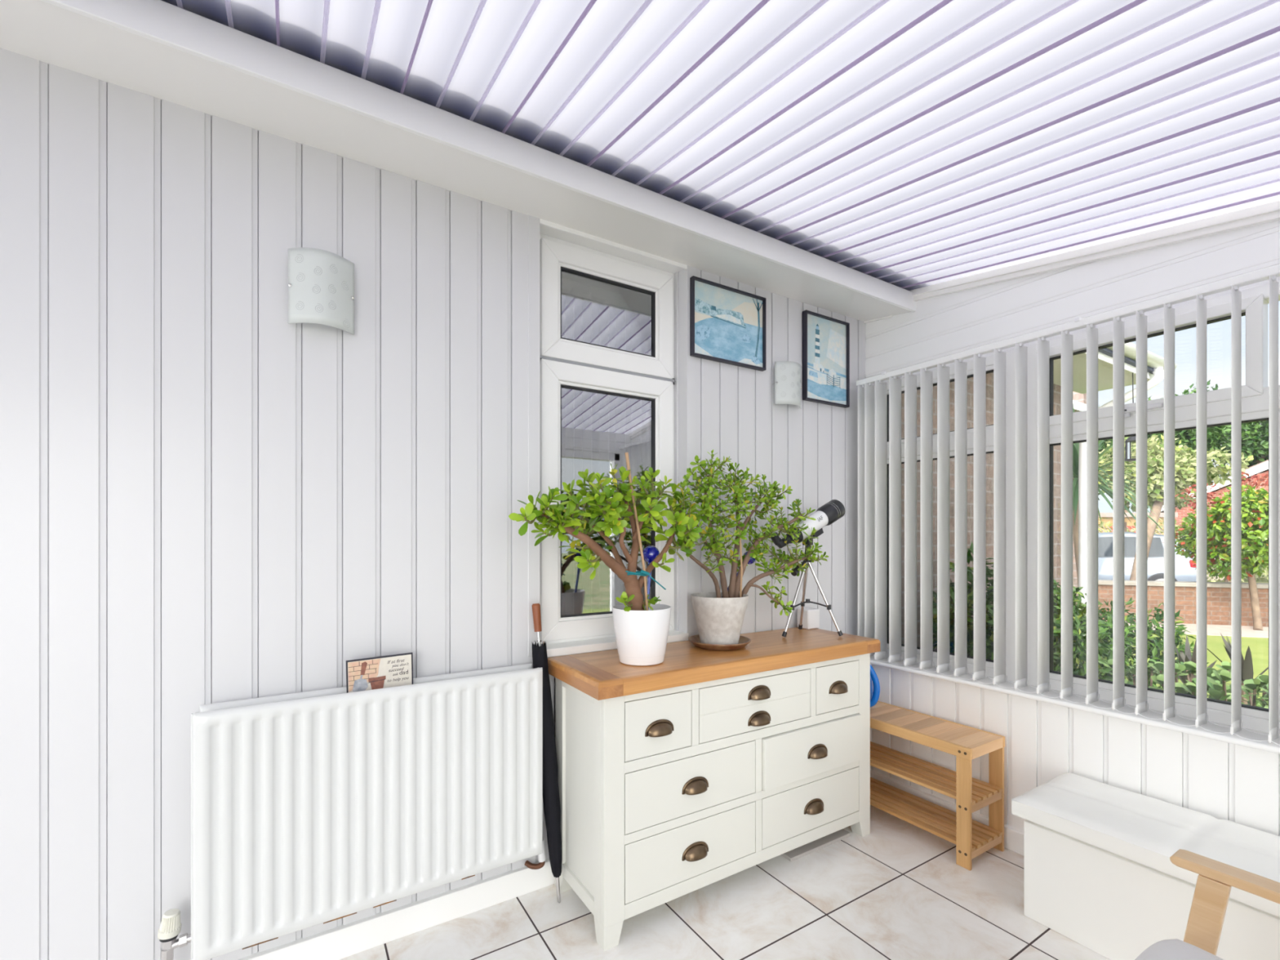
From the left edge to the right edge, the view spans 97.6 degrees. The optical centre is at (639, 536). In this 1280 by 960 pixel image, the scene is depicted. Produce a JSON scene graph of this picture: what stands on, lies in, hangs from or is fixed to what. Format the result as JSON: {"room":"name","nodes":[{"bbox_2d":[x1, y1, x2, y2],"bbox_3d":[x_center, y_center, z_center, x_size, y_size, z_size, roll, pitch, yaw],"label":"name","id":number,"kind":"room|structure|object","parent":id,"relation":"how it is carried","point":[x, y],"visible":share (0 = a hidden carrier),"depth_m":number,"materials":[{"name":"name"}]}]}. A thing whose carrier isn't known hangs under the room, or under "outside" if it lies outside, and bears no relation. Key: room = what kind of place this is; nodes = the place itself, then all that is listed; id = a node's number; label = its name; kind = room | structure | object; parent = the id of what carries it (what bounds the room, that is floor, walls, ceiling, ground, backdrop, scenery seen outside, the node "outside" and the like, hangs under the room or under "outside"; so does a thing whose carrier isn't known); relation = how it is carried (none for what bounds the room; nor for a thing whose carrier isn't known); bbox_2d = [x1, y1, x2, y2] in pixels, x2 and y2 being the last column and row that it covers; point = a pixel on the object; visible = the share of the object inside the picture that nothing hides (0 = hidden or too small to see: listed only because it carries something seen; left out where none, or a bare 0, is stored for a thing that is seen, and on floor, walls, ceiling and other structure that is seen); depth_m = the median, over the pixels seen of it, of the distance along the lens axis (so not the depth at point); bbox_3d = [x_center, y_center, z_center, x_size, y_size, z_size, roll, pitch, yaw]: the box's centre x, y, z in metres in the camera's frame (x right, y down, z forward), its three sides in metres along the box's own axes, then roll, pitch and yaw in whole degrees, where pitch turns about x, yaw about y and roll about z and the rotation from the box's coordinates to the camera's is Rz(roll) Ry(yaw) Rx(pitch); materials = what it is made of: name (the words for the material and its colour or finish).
{"room":"sunroom","nodes":[
{"label":"sunroom","id":0,"kind":"room"},
{"bbox_2d":[0,48,865,959],"bbox_3d":[-1.331,0.020,1.361,5.875,2.360,0.090,0,0,-32],"label":"wall","id":1,"kind":"structure","parent":0,"point":[207,496],"depth_m":1.45,"materials":[{"name":"white plastic"}]},
{"bbox_2d":[288,247,354,334],"bbox_3d":[-0.880,-0.679,1.551,0.161,0.202,0.065,0,0,-32],"label":"wall lamp","id":2,"kind":"object","parent":1,"relation":"attached to","point":[321,282],"visible":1,"depth_m":1.52,"materials":[{"name":"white glass"}]},
{"bbox_2d":[191,663,542,959],"bbox_3d":[-0.720,0.726,1.618,0.896,0.601,0.113,0,0,-32],"label":"radiator","id":3,"kind":"object","parent":1,"relation":"attached to","point":[308,809],"visible":0.98,"depth_m":1.52,"materials":[{"name":"white metal"}]},
{"bbox_2d":[157,908,191,959],"bbox_3d":[-1.127,1.054,1.362,0.070,0.291,0.044,0,0,-32],"label":"valve","id":4,"kind":"object","parent":3,"relation":"attached to","point":[170,928],"visible":1,"depth_m":1.35,"materials":[{"name":"white plastic"}]},
{"bbox_2d":[346,652,413,693],"bbox_3d":[-0.743,0.418,1.605,0.178,0.154,0.014,0,0,-32],"label":"plaque","id":5,"kind":"object","parent":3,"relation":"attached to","point":[391,670],"visible":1,"depth_m":1.60,"materials":[{"name":"grey"}]},
{"bbox_2d":[524,838,545,869],"bbox_3d":[-0.351,1.030,1.874,0.070,0.169,0.035,0,0,-6],"label":"valve","id":6,"kind":"object","parent":3,"relation":"attached to","point":[541,857],"visible":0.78,"depth_m":1.87,"materials":[{"name":"white plastic"}]},
{"bbox_2d":[236,858,554,959],"bbox_3d":[-1.306,1.157,1.321,5.775,0.085,0.026,0,0,-32],"label":"baseboard","id":7,"kind":"structure","parent":1,"relation":"attached to","point":[342,941],"depth_m":1.69,"materials":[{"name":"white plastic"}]},
{"bbox_2d":[0,0,911,321],"bbox_3d":[-1.243,-1.080,1.220,5.775,0.048,0.284,0,0,-32],"label":"ceiling beam","id":8,"kind":"structure","parent":1,"relation":"attached to","point":[44,32],"depth_m":1.51,"materials":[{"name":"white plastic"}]},
{"bbox_2d":[40,0,915,311],"bbox_3d":[-1.168,-1.094,1.098,5.775,0.084,0.014,0,0,-32],"label":"trim","id":9,"kind":"structure","parent":1,"relation":"attached to","point":[160,21],"depth_m":1.47,"materials":[{"name":"white plastic"}]},
{"bbox_2d":[539,233,674,644],"bbox_3d":[-0.134,-0.349,2.172,0.620,1.474,0.089,0,0,-32],"label":"window","id":10,"kind":"structure","parent":1,"relation":"in","point":[621,310],"depth_m":2.14,"materials":[{"name":"white plastic"}]},
{"bbox_2d":[565,317,639,614],"bbox_3d":[-0.197,-0.335,2.285,0.593,1.350,0.090,0,0,-32],"label":"vertical blind","id":11,"kind":"object","parent":10,"relation":"attached to","point":[620,439],"visible":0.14,"depth_m":2.29,"materials":[{"name":"white fabric"}]},
{"bbox_2d":[528,214,695,657],"bbox_3d":[-0.101,-0.346,2.124,0.710,1.508,0.093,0,0,-32],"label":"trim","id":12,"kind":"structure","parent":1,"relation":"attached to","point":[684,363],"depth_m":2.25,"materials":[{"name":"white plastic"}]},
{"bbox_2d":[539,218,688,657],"bbox_3d":[-0.099,-0.342,2.120,0.628,1.516,0.102,0,0,-32],"label":"trim","id":13,"kind":"structure","parent":1,"relation":"attached to","point":[547,228],"depth_m":2.06,"materials":[{"name":"white plastic"}]},
{"bbox_2d":[689,275,766,371],"bbox_3d":[0.376,-0.885,2.355,0.400,0.315,0.024,0,0,-32],"label":"framed picture","id":14,"kind":"object","parent":1,"relation":"attached to","point":[728,325],"visible":1,"depth_m":2.35,"materials":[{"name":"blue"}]},
{"bbox_2d":[772,360,801,408],"bbox_3d":[0.673,-0.680,2.515,0.163,0.189,0.065,0,0,-32],"label":"wall lamp","id":15,"kind":"object","parent":1,"relation":"attached to","point":[788,387],"visible":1,"depth_m":2.48,"materials":[{"name":"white glass"}]},
{"bbox_2d":[802,310,849,408],"bbox_3d":[0.891,-0.840,2.675,0.307,0.412,0.024,0,0,-32],"label":"framed picture","id":16,"kind":"object","parent":1,"relation":"attached to","point":[825,339],"visible":1,"depth_m":2.67,"materials":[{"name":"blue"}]},
{"bbox_2d":[161,0,1279,290],"bbox_3d":[-0.680,-1.014,0.331,5.795,0.319,2.160,0,0,-32],"label":"ceiling","id":17,"kind":"structure","parent":0,"point":[907,144],"depth_m":1.35,"materials":[{"name":"white"}]},
{"bbox_2d":[338,804,1110,959],"bbox_3d":[-0.745,1.230,0.417,5.975,0.060,2.334,0,0,-32],"label":"floor","id":18,"kind":"structure","parent":0,"point":[898,891],"depth_m":1.75,"materials":[{"name":"tile"}]},
{"bbox_2d":[532,603,561,902],"bbox_3d":[-0.310,0.712,1.858,0.112,0.976,0.059,0,0,30],"label":"umbrella","id":19,"kind":"object","parent":18,"relation":"on","point":[551,798],"visible":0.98,"depth_m":1.84,"materials":[{"name":"black fabric"}]},
{"bbox_2d":[547,626,879,951],"bbox_3d":[0.331,0.807,2.082,1.284,0.785,0.407,0,0,-32],"label":"dresser","id":20,"kind":"object","parent":18,"relation":"on","point":[695,769],"visible":1,"depth_m":1.85,"materials":[{"name":"white wood"}]},
{"bbox_2d":[508,452,702,666],"bbox_3d":[-0.088,0.071,1.819,0.761,0.687,0.318,0,0,-32],"label":"jade plant","id":21,"kind":"object","parent":20,"relation":"on","point":[641,633],"visible":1,"depth_m":1.79,"materials":[{"name":"green plant"}]},
{"bbox_2d":[642,545,659,609],"bbox_3d":[0.037,0.141,1.936,0.062,0.220,0.062,0,0,-32],"label":"globe","id":22,"kind":"object","parent":21,"relation":"on","point":[651,553],"visible":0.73,"depth_m":1.92,"materials":[{"name":"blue glass"}]},
{"bbox_2d":[688,634,751,650],"bbox_3d":[0.300,0.401,2.117,0.234,0.028,0.234,0,0,-32],"label":"saucer","id":23,"kind":"object","parent":20,"relation":"on","point":[744,641],"visible":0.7,"depth_m":2.04,"materials":[{"name":"ceramic"}]},
{"bbox_2d":[673,449,828,644],"bbox_3d":[0.463,0.040,2.192,0.884,0.735,0.287,0,0,-32],"label":"jade plant","id":24,"kind":"object","parent":23,"relation":"on","point":[719,620],"visible":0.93,"depth_m":2.12,"materials":[{"name":"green plant"}]},
{"bbox_2d":[721,551,755,597],"bbox_3d":[0.386,0.148,2.212,0.174,0.180,0.054,0,0,-32],"label":"globe","id":25,"kind":"object","parent":24,"relation":"on","point":[750,562],"visible":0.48,"depth_m":2.22,"materials":[{"name":"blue glass"}]},
{"bbox_2d":[770,499,844,636],"bbox_3d":[0.704,0.126,2.389,0.391,0.576,0.224,0,0,-11],"label":"telescope","id":26,"kind":"object","parent":20,"relation":"on","point":[832,511],"visible":0.84,"depth_m":2.35,"materials":[{"name":"silver metal"}]},
{"bbox_2d":[797,607,819,629],"bbox_3d":[0.764,0.371,2.542,0.076,0.088,0.068,0,0,-32],"label":"box","id":27,"kind":"object","parent":20,"relation":"on","point":[811,618],"visible":0.98,"depth_m":2.51,"materials":[{"name":"white plastic"}]},
{"bbox_2d":[780,828,850,861],"bbox_3d":[0.637,1.193,2.256,0.338,0.012,0.240,0,0,-32],"label":"board","id":28,"kind":"object","parent":18,"relation":"on","point":[797,853],"visible":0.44,"depth_m":2.15,"materials":[{"name":"grey wood"}]},
{"bbox_2d":[870,701,1004,871],"bbox_3d":[1.103,0.982,2.369,0.250,0.437,0.700,0,0,-32],"label":"shoe rack","id":29,"kind":"object","parent":18,"relation":"on","point":[972,838],"visible":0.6,"depth_m":2.17,"materials":[{"name":"brown wood"}]},
{"bbox_2d":[870,664,879,707],"bbox_3d":[0.979,0.644,2.547,0.198,0.237,0.172,0,0,20],"label":"watering can","id":30,"kind":"object","parent":29,"relation":"on","point":[874,695],"visible":0.24,"depth_m":2.44,"materials":[{"name":"blue plastic"}]},
{"bbox_2d":[870,777,1002,852],"bbox_3d":[1.105,1.131,2.370,0.218,0.012,0.694,0,0,-32],"label":"shelf","id":31,"kind":"object","parent":29,"relation":"attached to","point":[936,820],"depth_m":2.25,"materials":[{"name":"brown wood"}]},
{"bbox_2d":[870,741,1002,805],"bbox_3d":[1.105,0.964,2.370,0.218,0.012,0.694,0,0,-32],"label":"shelf","id":32,"kind":"object","parent":29,"relation":"attached to","point":[941,780],"depth_m":2.25,"materials":[{"name":"brown wood"}]},
{"bbox_2d":[1011,773,1279,959],"bbox_3d":[1.650,1.007,1.386,0.386,0.386,1.163,0,0,-32],"label":"storage ottoman","id":33,"kind":"object","parent":18,"relation":"on","point":[1100,873],"visible":0.94,"depth_m":1.58,"materials":[{"name":"white leather"}]},
{"bbox_2d":[1134,848,1279,959],"bbox_3d":[1.081,0.746,0.783,0.718,0.909,0.720,0,0,-32],"label":"armchair","id":34,"kind":"object","parent":18,"relation":"on","point":[1215,879],"visible":1,"depth_m":1.17,"materials":[{"name":"brown wood"}]},
{"bbox_2d":[1134,938,1223,959],"bbox_3d":[1.038,0.862,0.821,0.460,0.119,0.547,0,0,-32],"label":"seat cushion","id":35,"kind":"object","parent":34,"relation":"on","point":[1173,948],"depth_m":1.09,"materials":[{"name":"white fabric"}]},
{"bbox_2d":[561,311,1061,649],"bbox_3d":[0.524,0.050,3.610,5.600,2.700,1.720,0,0,-32],"label":"wall","id":36,"kind":"structure","parent":0,"point":[989,377],"depth_m":3.90,"materials":[{"name":"brick"}]},
{"bbox_2d":[1053,351,1154,394],"bbox_3d":[2.481,-1.200,3.563,2.825,0.140,0.465,0,0,-32],"label":"trim","id":37,"kind":"structure","parent":36,"relation":"attached to","point":[1079,361],"depth_m":3.94,"materials":[{"name":"white paint"}]},
{"bbox_2d":[865,220,1279,835],"bbox_3d":[1.707,0.114,1.934,0.250,2.571,2.324,0,0,-32],"label":"wall","id":38,"kind":"structure","parent":0,"point":[1044,741],"depth_m":2.03,"materials":[{"name":"white plastic"}]},
{"bbox_2d":[863,315,892,323],"bbox_3d":[1.180,-1.079,2.778,0.013,0.034,0.154,0,0,-32],"label":"trim","id":39,"kind":"structure","parent":38,"relation":"attached to","point":[890,316],"depth_m":2.77,"materials":[{"name":"white plastic"}]},
{"bbox_2d":[870,769,1023,855],"bbox_3d":[1.596,1.157,1.871,0.025,0.085,2.134,0,0,-32],"label":"baseboard","id":40,"kind":"structure","parent":38,"relation":"attached to","point":[1013,837],"depth_m":2.32,"materials":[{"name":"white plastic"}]},
{"bbox_2d":[870,280,1279,754],"bbox_3d":[1.662,-0.077,1.912,0.223,1.356,2.134,0,0,-32],"label":"window","id":41,"kind":"structure","parent":38,"relation":"in","point":[1255,300],"depth_m":1.97,"materials":[{"name":"white plastic"}]},
{"bbox_2d":[856,264,1279,745],"bbox_3d":[1.646,-0.095,1.883,0.166,1.347,2.082,0,0,-32],"label":"vertical blind","id":42,"kind":"object","parent":41,"relation":"attached to","point":[872,399],"visible":0.96,"depth_m":2.09,"materials":[{"name":"white fabric"}]},
{"bbox_2d":[909,200,1279,301],"bbox_3d":[1.765,-0.988,1.826,0.035,0.320,1.880,0,0,-32],"label":"trim","id":43,"kind":"structure","parent":38,"relation":"attached to","point":[1268,212],"depth_m":1.96,"materials":[{"name":"white plastic"}]},
{"bbox_2d":[1124,373,1136,462],"bbox_3d":[3.404,-0.831,3.863,0.096,0.618,0.096,0,0,-10],"label":"lantern","id":44,"kind":"object","parent":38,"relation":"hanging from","point":[1127,442],"visible":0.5,"depth_m":3.87,"materials":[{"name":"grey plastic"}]},
{"bbox_2d":[1072,391,1086,595],"bbox_3d":[4.516,-0.300,8.014,0.270,3.400,3.150,0,0,-32],"label":"wall","id":45,"kind":"structure","parent":0,"point":[1077,397],"depth_m":6.67,"materials":[{"name":"brick"}]},
{"bbox_2d":[1072,400,1086,412],"bbox_3d":[4.835,-1.315,6.241,1.000,0.408,1.140,0,0,-32],"label":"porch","id":46,"kind":"object","parent":45,"relation":"attached to","point":[1078,406],"visible":0.02,"depth_m":5.78,"materials":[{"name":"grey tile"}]},
{"bbox_2d":[1097,347,1153,374],"bbox_3d":[-0.568,-1.636,2.621,8.800,0.928,2.148,0,0,-32],"label":"roof eaves","id":47,"kind":"object","parent":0,"point":[1106,351],"depth_m":3.73,"materials":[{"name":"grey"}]},
{"bbox_2d":[1106,342,1177,369],"bbox_3d":[2.639,-1.215,3.328,2.845,0.050,0.100,0,0,-32],"label":"gutter","id":48,"kind":"object","parent":47,"relation":"attached to","point":[1154,361],"visible":0.09,"depth_m":3.77,"materials":[{"name":"white paint"}]},
{"bbox_2d":[1078,366,1164,666],"bbox_3d":[3.561,0.084,4.161,0.058,2.573,0.508,0,0,-32],"label":"downpipe","id":49,"kind":"object","parent":48,"relation":"attached to","point":[1158,373],"visible":0.4,"depth_m":4.33,"materials":[{"name":"white paint"}]},
{"label":"outside","id":50,"kind":"structure","parent":0,"visible":0},
{"bbox_2d":[1206,567,1268,582],"bbox_3d":[21.311,1.540,25.011,57.400,0.220,100.000,0,0,-32],"label":"ground","id":51,"kind":"structure","parent":50,"point":[1246,580],"depth_m":18.39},
{"bbox_2d":[1097,433,1176,512],"bbox_3d":[23.209,-2.452,27.154,4.148,7.728,4.523,0,0,41],"label":"tree","id":52,"kind":"object","parent":51,"relation":"on","point":[1103,443],"visible":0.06,"depth_m":26.16,"materials":[{"name":"green plant"}]},
{"bbox_2d":[1097,512,1177,534],"bbox_3d":[16.608,0.300,20.500,2.900,2.200,3.400,0,0,0],"label":"garage","id":53,"kind":"structure","parent":51,"relation":"on","point":[1104,515],"depth_m":19.00,"materials":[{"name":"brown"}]},
{"bbox_2d":[1097,433,1253,580],"bbox_3d":[11.464,-0.441,12.388,2.816,3.805,3.421,0,0,16],"label":"tree","id":54,"kind":"object","parent":51,"relation":"on","point":[1184,464],"visible":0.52,"depth_m":11.79,"materials":[{"name":"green plant"}]},
{"bbox_2d":[1097,579,1268,626],"bbox_3d":[9.668,1.067,8.745,10.561,0.665,0.300,0,0,18],"label":"wall","id":55,"kind":"structure","parent":51,"relation":"on","point":[1218,593],"depth_m":8.91,"materials":[{"name":"brick"}]},
{"bbox_2d":[1097,513,1268,582],"bbox_3d":[18.762,0.497,17.915,16.272,2.724,2.841,0,0,0],"label":"hedge","id":56,"kind":"object","parent":51,"relation":"on","point":[1265,570],"visible":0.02,"depth_m":17.81,"materials":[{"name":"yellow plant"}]},
{"bbox_2d":[1147,379,1231,494],"bbox_3d":[29.344,-3.449,30.515,5.171,9.716,4.867,0,0,-32],"label":"tree","id":57,"kind":"object","parent":51,"relation":"on","point":[1188,437],"visible":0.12,"depth_m":29.37,"materials":[{"name":"green plant"}]},
{"bbox_2d":[1150,459,1268,557],"bbox_3d":[33.135,-1.575,26.471,8.450,5.950,12.200,0,0,-38],"label":"brick house","id":58,"kind":"structure","parent":51,"relation":"on","point":[1263,467],"depth_m":26.76,"materials":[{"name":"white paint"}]},
{"bbox_2d":[1207,420,1268,477],"bbox_3d":[33.507,-3.401,30.847,5.458,9.620,5.682,0,0,39],"label":"tree","id":59,"kind":"object","parent":51,"relation":"on","point":[1255,431],"visible":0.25,"depth_m":29.66,"materials":[{"name":"green plant"}]},
{"bbox_2d":[1251,424,1266,462],"bbox_3d":[36.814,-3.380,30.419,5.855,9.580,5.686,0,0,-32],"label":"tree","id":60,"kind":"object","parent":51,"relation":"on","point":[1260,424],"visible":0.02,"depth_m":30.97,"materials":[{"name":"green plant"}]},
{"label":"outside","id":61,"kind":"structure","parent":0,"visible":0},
{"bbox_3d":[4.004,1.417,0.092,1.700,0.065,7.930,0,0,-32],"label":"bed","id":62,"kind":"object","parent":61,"visible":0},
{"bbox_2d":[933,541,993,660],"bbox_3d":[1.825,0.712,2.970,0.562,1.376,0.502,0,0,-10],"label":"shrub","id":63,"kind":"object","parent":62,"relation":"on","point":[989,573],"visible":0.16,"depth_m":2.97,"materials":[{"name":"green plant"}]},
{"bbox_2d":[1053,576,1133,680],"bbox_3d":[2.756,0.828,3.612,0.662,1.145,0.624,0,0,-32],"label":"shrub","id":64,"kind":"object","parent":62,"relation":"on","point":[1079,616],"visible":0.23,"depth_m":3.46,"materials":[{"name":"green plant"}]},
{"bbox_2d":[1098,657,1160,688],"bbox_3d":[3.042,1.062,3.376,0.966,0.686,0.399,0,0,-32],"label":"plant","id":65,"kind":"object","parent":62,"relation":"on","point":[1151,661],"visible":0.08,"depth_m":3.40,"materials":[{"name":"green plant"}]},
{"bbox_2d":[1148,661,1231,700],"bbox_3d":[3.104,1.051,3.157,1.039,0.705,0.367,0,0,-39],"label":"plant","id":66,"kind":"object","parent":62,"relation":"on","point":[1188,668],"visible":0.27,"depth_m":3.12,"materials":[{"name":"green plant"}]},
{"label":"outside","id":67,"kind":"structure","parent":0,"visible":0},
{"bbox_2d":[1076,631,1268,700],"bbox_3d":[6.942,1.425,5.023,10.469,0.050,11.705,0,0,43],"label":"lawn","id":68,"kind":"structure","parent":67,"point":[1259,646],"depth_m":6.84,"materials":[{"name":"green plant"}]},
{"bbox_2d":[1072,403,1187,586],"bbox_3d":[4.182,0.030,5.295,1.617,2.742,1.545,0,0,-32],"label":"palm","id":69,"kind":"object","parent":68,"relation":"on","point":[1075,446],"visible":0.22,"depth_m":5.15,"materials":[{"name":"green plant"}]},
{"bbox_2d":[1075,597,1208,688],"bbox_3d":[3.970,0.939,4.584,0.976,0.922,0.870,0,0,16],"label":"shrub","id":70,"kind":"object","parent":68,"relation":"on","point":[1156,645],"visible":0.2,"depth_m":4.37,"materials":[{"name":"green plant"}]},
{"bbox_2d":[1161,635,1216,683],"bbox_3d":[3.970,1.057,4.115,0.437,0.689,0.291,0,0,-32],"label":"plant","id":71,"kind":"object","parent":68,"relation":"on","point":[1185,657],"visible":0.27,"depth_m":4.12,"materials":[{"name":"green plant"}]},
{"bbox_2d":[1206,669,1268,708],"bbox_3d":[3.276,1.035,3.004,0.957,0.737,0.339,0,0,-32],"label":"plant","id":72,"kind":"object","parent":68,"relation":"on","point":[1220,691],"visible":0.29,"depth_m":2.93,"materials":[{"name":"green plant"}]},
{"bbox_2d":[1206,633,1268,704],"bbox_3d":[4.175,1.044,3.940,0.328,0.714,0.362,0,0,-8],"label":"plant","id":73,"kind":"object","parent":68,"relation":"on","point":[1247,673],"visible":0.4,"depth_m":3.88,"materials":[{"name":"green plant"}]},
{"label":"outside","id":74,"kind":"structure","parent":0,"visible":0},
{"bbox_2d":[1104,620,1268,637],"bbox_3d":[9.452,1.420,8.080,11.521,0.060,1.160,0,0,18],"label":"path","id":75,"kind":"structure","parent":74,"point":[1211,629],"depth_m":8.27,"materials":[{"name":"beige concrete"}]},
{"bbox_2d":[1162,471,1268,631],"bbox_3d":[9.250,0.192,8.717,2.046,2.491,1.657,0,0,-32],"label":"tree","id":76,"kind":"object","parent":75,"relation":"on","point":[1255,509],"visible":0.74,"depth_m":8.43,"materials":[{"name":"green plant"}]},
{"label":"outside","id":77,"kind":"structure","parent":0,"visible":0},
{"bbox_3d":[10.168,1.435,11.895,22.735,0.050,25.485,0,0,-32],"label":"road","id":78,"kind":"object","parent":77,"visible":0},
{"bbox_2d":[1097,532,1195,582],"bbox_3d":[10.233,0.650,13.185,4.000,1.500,1.750,0,0,17],"label":"car","id":79,"kind":"object","parent":78,"relation":"on","point":[1184,571],"visible":0.3,"depth_m":12.18,"materials":[{"name":"silver metal"}]},
{"bbox_2d":[1189,560,1195,567],"bbox_3d":[11.823,0.580,11.940,0.215,0.160,0.180,0,0,17],"label":"tail light","id":80,"kind":"object","parent":79,"relation":"attached to","point":[1191,564],"depth_m":11.89,"materials":[{"name":"red plastic"}]},
{"bbox_2d":[1097,521,1231,582],"bbox_3d":[12.755,0.525,13.420,4.934,1.750,0.080,0,0,0],"label":"trellis","id":81,"kind":"object","parent":78,"relation":"on","point":[1125,522],"visible":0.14,"depth_m":13.40,"materials":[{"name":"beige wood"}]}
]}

